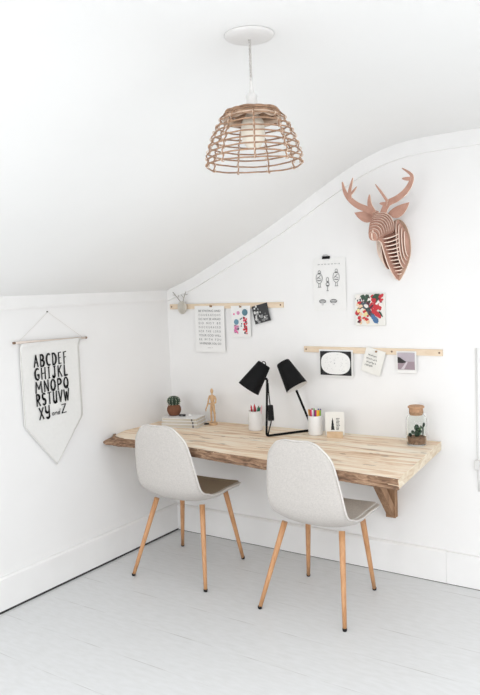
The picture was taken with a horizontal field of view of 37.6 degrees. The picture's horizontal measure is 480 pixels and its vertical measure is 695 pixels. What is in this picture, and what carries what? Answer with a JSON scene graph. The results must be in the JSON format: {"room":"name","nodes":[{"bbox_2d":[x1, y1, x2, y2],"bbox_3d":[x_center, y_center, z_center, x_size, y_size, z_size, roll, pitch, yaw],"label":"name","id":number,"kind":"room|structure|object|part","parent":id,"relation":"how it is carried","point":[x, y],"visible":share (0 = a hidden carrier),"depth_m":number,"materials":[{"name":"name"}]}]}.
{"room":"home office","nodes":[
{"label":"home office","id":0,"kind":"room"},
{"bbox_2d":[0,301,176,576],"bbox_3d":[-2.186,0.703,2.342,0.100,1.627,6.200,1,6,34],"label":"wall","id":1,"kind":"structure","parent":0,"point":[48,508],"depth_m":4.13,"materials":[{"name":"white paint"}]},
{"bbox_2d":[12,311,86,463],"bbox_3d":[-1.027,0.226,3.910,0.035,0.857,0.518,1,6,34],"label":"banner","id":2,"kind":"object","parent":1,"relation":"attached to","point":[50,368],"visible":1,"depth_m":3.90,"materials":[{"name":"fabric"}]},
{"bbox_2d":[0,290,166,309],"bbox_3d":[-2.171,-0.076,2.246,0.014,0.073,6.000,1,6,34],"label":"trim","id":3,"kind":"structure","parent":1,"relation":"attached to","point":[82,299],"depth_m":4.05,"materials":[{"name":"white paint"}]},
{"bbox_2d":[0,502,177,611],"bbox_3d":[-2.107,1.416,2.367,0.020,0.172,6.000,1,6,34],"label":"baseboard","id":4,"kind":"structure","parent":1,"relation":"attached to","point":[18,586],"depth_m":4.08,"materials":[{"name":"white paint"}]},
{"bbox_2d":[0,528,177,614],"bbox_3d":[-2.110,1.509,2.366,0.019,0.012,5.980,1,6,34],"label":"trim","id":5,"kind":"structure","parent":1,"relation":"attached to","point":[63,583],"depth_m":4.08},
{"bbox_2d":[0,0,479,295],"bbox_3d":[-0.171,-0.482,0.834,4.900,0.814,6.200,1,6,34],"label":"ceiling","id":6,"kind":"structure","parent":0,"point":[110,110],"depth_m":2.59,"materials":[{"name":"white paint"}]},
{"bbox_2d":[205,25,303,174],"bbox_3d":[0.036,-0.729,2.087,0.291,0.383,0.291,-2,5,5],"label":"pendant lamp","id":7,"kind":"object","parent":6,"relation":"hanging from","point":[252,118],"visible":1,"depth_m":2.06,"materials":[{"name":"brown wicker"}]},
{"bbox_3d":[0.030,-0.846,2.079,0.008,0.122,0.008,1,6,34],"label":"twisted cord","id":8,"kind":"part","parent":7,"relation":"part of","materials":[{"name":"white fabric"}]},
{"bbox_3d":[0.030,-0.846,2.079,0.008,0.122,0.008,1,6,34],"label":"twisted cord","id":9,"kind":"part","parent":7,"relation":"part of","materials":[{"name":"white fabric"}]},
{"bbox_2d":[246,78,257,103],"bbox_3d":[0.034,-0.748,2.087,0.033,0.102,0.033,1,6,34],"label":"socket","id":10,"kind":"object","parent":7,"relation":"attached to","point":[251,98],"depth_m":2.08,"materials":[{"name":"white plastic"}]},
{"bbox_3d":[0.039,-0.644,2.096,0.073,0.107,0.073,1,6,34],"label":"light bulb","id":11,"kind":"part","parent":7,"relation":"part of","materials":[{"name":"white glass"}]},
{"bbox_2d":[0,528,479,694],"bbox_3d":[-0.127,1.593,1.032,5.000,0.100,6.200,1,6,34],"label":"floor","id":12,"kind":"structure","parent":0,"point":[107,630],"depth_m":3.35,"materials":[{"name":"white wood"}]},
{"bbox_2d":[132,424,244,591],"bbox_3d":[-0.305,0.843,4.099,0.544,0.907,0.634,0,5,31],"label":"upholstered chair","id":13,"kind":"object","parent":12,"relation":"on","point":[165,467],"visible":1,"depth_m":3.86,"materials":[{"name":"grey fabric"}]},
{"bbox_3d":[-0.544,1.087,4.073,0.182,0.440,0.031,-4,5,-17],"label":"leg","id":14,"kind":"part","parent":13,"relation":"part of","materials":[{"name":"brown wood"}]},
{"bbox_3d":[-0.356,1.049,4.393,0.031,0.449,0.211,-3,5,-9],"label":"leg","id":15,"kind":"part","parent":13,"relation":"part of","materials":[{"name":"brown wood"}]},
{"bbox_3d":[-0.200,1.091,3.862,0.030,0.439,0.169,-2,5,-1],"label":"leg","id":16,"kind":"part","parent":13,"relation":"part of","materials":[{"name":"brown wood"}]},
{"bbox_3d":[-0.034,1.054,4.183,0.149,0.446,0.031,-7,6,-44],"label":"leg","id":17,"kind":"part","parent":13,"relation":"part of","materials":[{"name":"brown wood"}]},
{"bbox_2d":[258,439,379,631],"bbox_3d":[0.400,0.856,3.587,0.501,0.907,0.609,1,6,33],"label":"upholstered chair","id":18,"kind":"object","parent":12,"relation":"on","point":[303,485],"visible":1,"depth_m":3.34,"materials":[{"name":"grey fabric"}]},
{"bbox_3d":[0.167,1.099,3.575,0.170,0.439,0.030,-3,5,-12],"label":"leg","id":19,"kind":"part","parent":18,"relation":"part of","materials":[{"name":"brown wood"}]},
{"bbox_3d":[0.373,1.063,3.862,0.030,0.447,0.172,-2,5,1],"label":"leg","id":20,"kind":"part","parent":18,"relation":"part of","materials":[{"name":"brown wood"}]},
{"bbox_3d":[0.493,1.104,3.356,0.031,0.438,0.150,-2,5,6],"label":"leg","id":21,"kind":"part","parent":18,"relation":"part of","materials":[{"name":"brown wood"}]},
{"bbox_3d":[0.665,1.067,3.671,0.031,0.446,0.151,1,6,33],"label":"leg","id":22,"kind":"part","parent":18,"relation":"part of","materials":[{"name":"brown wood"}]},
{"bbox_2d":[167,145,479,555],"bbox_3d":[1.537,0.091,3.439,4.800,2.361,0.100,1,6,34],"label":"wall","id":23,"kind":"structure","parent":0,"point":[435,304],"depth_m":3.90,"materials":[{"name":"white paint"}]},
{"bbox_2d":[170,302,283,308],"bbox_3d":[-0.103,-0.263,4.452,0.876,0.039,0.014,1,6,34],"label":"peg rail","id":24,"kind":"object","parent":23,"relation":"attached to","point":[270,304],"visible":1,"depth_m":4.41,"materials":[{"name":"brown wood"}]},
{"bbox_2d":[173,292,187,313],"bbox_3d":[-0.388,-0.292,4.607,0.126,0.146,0.045,1,6,34],"label":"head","id":25,"kind":"object","parent":24,"relation":"attached to","point":[182,307],"visible":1,"depth_m":4.59},
{"bbox_2d":[194,305,225,352],"bbox_3d":[-0.196,-0.121,4.517,0.237,0.304,0.014,2,6,34],"label":"print","id":26,"kind":"object","parent":24,"relation":"attached to","point":[209,320],"visible":1,"depth_m":4.52,"materials":[{"name":"white paper"}]},
{"bbox_2d":[231,305,250,336],"bbox_3d":[0.004,-0.164,4.376,0.145,0.195,0.014,1,6,34],"label":"art print","id":27,"kind":"object","parent":24,"relation":"attached to","point":[240,315],"visible":1,"depth_m":4.38,"materials":[{"name":"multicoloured paper"}]},
{"bbox_2d":[252,302,270,324],"bbox_3d":[0.128,-0.207,4.289,0.136,0.134,0.006,1,6,34],"label":"print","id":28,"kind":"object","parent":24,"relation":"attached to","point":[260,312],"visible":1,"depth_m":4.29},
{"bbox_2d":[103,421,440,489],"bbox_3d":[0.114,0.554,3.918,1.918,0.063,0.794,1,6,34],"label":"desk","id":29,"kind":"object","parent":23,"relation":"attached to","point":[369,460],"visible":0.66,"depth_m":3.70,"materials":[{"name":"brown wood"}]},
{"bbox_2d":[162,420,206,427],"bbox_3d":[-0.354,0.485,4.483,0.250,0.021,0.155,-1,5,20],"label":"book","id":30,"kind":"object","parent":29,"relation":"on","point":[202,423],"visible":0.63,"depth_m":4.41,"materials":[{"name":"white paper"}]},
{"bbox_2d":[162,417,205,424],"bbox_3d":[-0.356,0.465,4.484,0.244,0.019,0.152,-1,5,19],"label":"book","id":31,"kind":"object","parent":30,"relation":"on","point":[203,419],"visible":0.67,"depth_m":4.42,"materials":[{"name":"white paper"}]},
{"bbox_2d":[162,414,205,421],"bbox_3d":[-0.358,0.446,4.483,0.238,0.017,0.148,-1,5,21],"label":"book","id":32,"kind":"object","parent":31,"relation":"on","point":[194,418],"visible":0.87,"depth_m":4.44,"materials":[{"name":"white paper"}]},
{"bbox_2d":[166,396,180,415],"bbox_3d":[-0.425,0.373,4.532,0.098,0.125,0.098,1,6,34],"label":"potted cactus","id":33,"kind":"object","parent":32,"relation":"on","point":[173,409],"visible":1,"depth_m":4.50,"materials":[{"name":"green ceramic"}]},
{"bbox_2d":[167,405,180,415],"bbox_3d":[-0.424,0.401,4.534,0.091,0.070,0.091,1,6,34],"label":"pot","id":34,"kind":"object","parent":32,"relation":"on","point":[173,410],"depth_m":4.50,"materials":[{"name":"brown ceramic"}]},
{"bbox_2d":[205,388,217,424],"bbox_3d":[-0.181,0.374,4.468,0.070,0.232,0.056,-4,5,-16],"label":"manikin","id":35,"kind":"object","parent":29,"relation":"on","point":[211,397],"visible":1,"depth_m":4.46,"materials":[{"name":"brown wood"}]},
{"bbox_2d":[248,409,262,430],"bbox_3d":[0.093,0.438,4.245,0.086,0.118,0.086,1,6,34],"label":"pencil cup","id":36,"kind":"object","parent":29,"relation":"on","point":[255,419],"visible":0.93,"depth_m":4.21,"materials":[{"name":"white ceramic"}]},
{"bbox_2d":[239,359,307,436],"bbox_3d":[0.211,0.288,4.038,0.428,0.440,0.184,-2,5,-1],"label":"desk lamp","id":37,"kind":"object","parent":29,"relation":"on","point":[291,377],"visible":0.94,"depth_m":4.01,"materials":[{"name":"black metal"}]},
{"bbox_3d":[0.078,0.175,4.061,0.180,0.197,0.133,-4,5,-19],"label":"lamp shade","id":38,"kind":"part","parent":37,"relation":"part of","materials":[{"name":"black metal"}]},
{"bbox_2d":[268,405,273,420],"bbox_3d":[0.177,0.375,4.045,0.036,0.090,0.026,-2,5,0],"label":"dimmer switch","id":39,"kind":"object","parent":37,"relation":"attached to","point":[270,407],"depth_m":4.03,"materials":[{"name":"black plastic"}]},
{"bbox_3d":[0.278,0.337,4.087,0.307,0.329,0.035,-4,5,-22],"label":"rod","id":40,"kind":"part","parent":37,"relation":"part of","materials":[{"name":"black metal"}]},
{"bbox_3d":[0.293,0.164,4.020,0.178,0.197,0.132,1,6,34],"label":"lamp shade","id":41,"kind":"part","parent":37,"relation":"part of","materials":[{"name":"black metal"}]},
{"bbox_2d":[308,415,322,435],"bbox_3d":[0.432,0.444,4.041,0.082,0.112,0.082,1,6,34],"label":"pencil cup","id":42,"kind":"object","parent":29,"relation":"on","point":[315,424],"visible":0.89,"depth_m":4.01,"materials":[{"name":"white ceramic"}]},
{"bbox_2d":[327,431,342,437],"bbox_3d":[0.532,0.486,3.948,0.088,0.034,0.029,-1,5,14],"label":"card stand","id":43,"kind":"object","parent":29,"relation":"on","point":[330,434],"visible":1,"depth_m":3.94,"materials":[{"name":"brown wood"}]},
{"bbox_2d":[325,412,344,434],"bbox_3d":[0.530,0.425,3.942,0.106,0.132,0.002,-1,5,14],"label":"card","id":44,"kind":"object","parent":43,"relation":"in","point":[334,421],"visible":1,"depth_m":3.94,"materials":[{"name":"white paper"}]},
{"bbox_2d":[331,418,339,429],"bbox_3d":[0.532,0.426,3.940,0.052,0.070,0.001,-1,5,15],"label":"print","id":45,"kind":"object","parent":44,"relation":"attached to","point":[332,425],"depth_m":3.94},
{"bbox_2d":[406,404,426,445],"bbox_3d":[0.921,0.404,3.684,0.103,0.208,0.103,1,6,34],"label":"jar","id":46,"kind":"object","parent":29,"relation":"on","point":[416,424],"visible":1,"depth_m":3.64,"materials":[{"name":"clear glass"}]},
{"bbox_2d":[167,128,479,300],"bbox_3d":[1.479,-0.680,3.325,4.786,0.801,0.014,1,6,34],"label":"trim","id":47,"kind":"structure","parent":23,"relation":"attached to","point":[471,137],"depth_m":3.94,"materials":[{"name":"white paint"}]},
{"bbox_2d":[177,503,479,590],"bbox_3d":[1.556,1.181,3.473,4.780,0.177,0.020,1,6,34],"label":"baseboard","id":48,"kind":"structure","parent":23,"relation":"attached to","point":[430,563],"depth_m":4.09,"materials":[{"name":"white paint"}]},
{"bbox_2d":[313,255,346,310],"bbox_3d":[0.508,-0.369,4.021,0.208,0.318,0.014,1,6,34],"label":"poster","id":49,"kind":"object","parent":23,"relation":"attached to","point":[329,274],"visible":1,"depth_m":4.02,"materials":[{"name":"white paper"}]},
{"bbox_2d":[355,293,385,325],"bbox_3d":[0.719,-0.208,3.889,0.174,0.174,0.023,1,6,34],"label":"abstract canvas","id":50,"kind":"object","parent":23,"relation":"attached to","point":[370,309],"visible":1,"depth_m":3.88,"materials":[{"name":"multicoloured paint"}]},
{"bbox_2d":[304,346,442,355],"bbox_3d":[0.719,0.019,3.921,0.824,0.043,0.014,1,6,34],"label":"peg rail","id":51,"kind":"object","parent":23,"relation":"attached to","point":[356,350],"visible":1,"depth_m":3.86,"materials":[{"name":"brown wood"}]},
{"bbox_2d":[319,349,352,376],"bbox_3d":[0.548,0.090,4.034,0.214,0.155,0.007,1,6,34],"label":"print","id":52,"kind":"object","parent":51,"relation":"attached to","point":[335,363],"visible":1,"depth_m":4.03,"materials":[{"name":"white paper"}]},
{"bbox_2d":[361,346,385,375],"bbox_3d":[0.735,0.077,3.900,0.152,0.167,0.012,1,6,34],"label":"note card","id":53,"kind":"object","parent":51,"relation":"attached to","point":[373,359],"visible":1,"depth_m":3.90,"materials":[{"name":"white paper"}]},
{"bbox_2d":[396,351,416,372],"bbox_3d":[0.895,0.079,3.794,0.112,0.118,0.007,1,6,34],"label":"print","id":54,"kind":"object","parent":51,"relation":"attached to","point":[405,360],"visible":1,"depth_m":3.79,"materials":[{"name":"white paper"}]},
{"bbox_2d":[342,168,413,280],"bbox_3d":[0.728,-0.630,3.684,0.352,0.569,0.252,-2,5,1],"label":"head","id":55,"kind":"object","parent":23,"relation":"attached to","point":[392,238],"visible":1,"depth_m":3.68},
{"bbox_3d":[0.753,-0.525,3.676,0.016,0.355,0.266,2,6,41],"label":"profile plate","id":56,"kind":"part","parent":55,"relation":"part of","materials":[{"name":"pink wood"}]},
{"bbox_2d":[373,487,397,517],"bbox_3d":[0.735,0.758,3.756,0.056,0.398,0.399,1,6,34],"label":"wall bracket","id":57,"kind":"object","parent":23,"relation":"attached to","point":[388,499],"visible":0.42,"depth_m":3.86,"materials":[{"name":"wood"}]},
{"bbox_2d":[474,348,479,491],"bbox_3d":[1.214,0.375,3.616,0.028,0.745,0.022,1,6,34],"label":"cable","id":58,"kind":"object","parent":23,"relation":"attached to","point":[476,462],"visible":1,"depth_m":3.62,"materials":[{"name":"white plastic"}]},
{"bbox_2d":[474,460,479,469],"bbox_3d":[1.224,0.606,3.635,0.028,0.050,0.022,1,6,34],"label":"switch","id":59,"kind":"object","parent":58,"relation":"attached to","point":[477,462],"depth_m":3.63,"materials":[{"name":"white plastic"}]}
]}

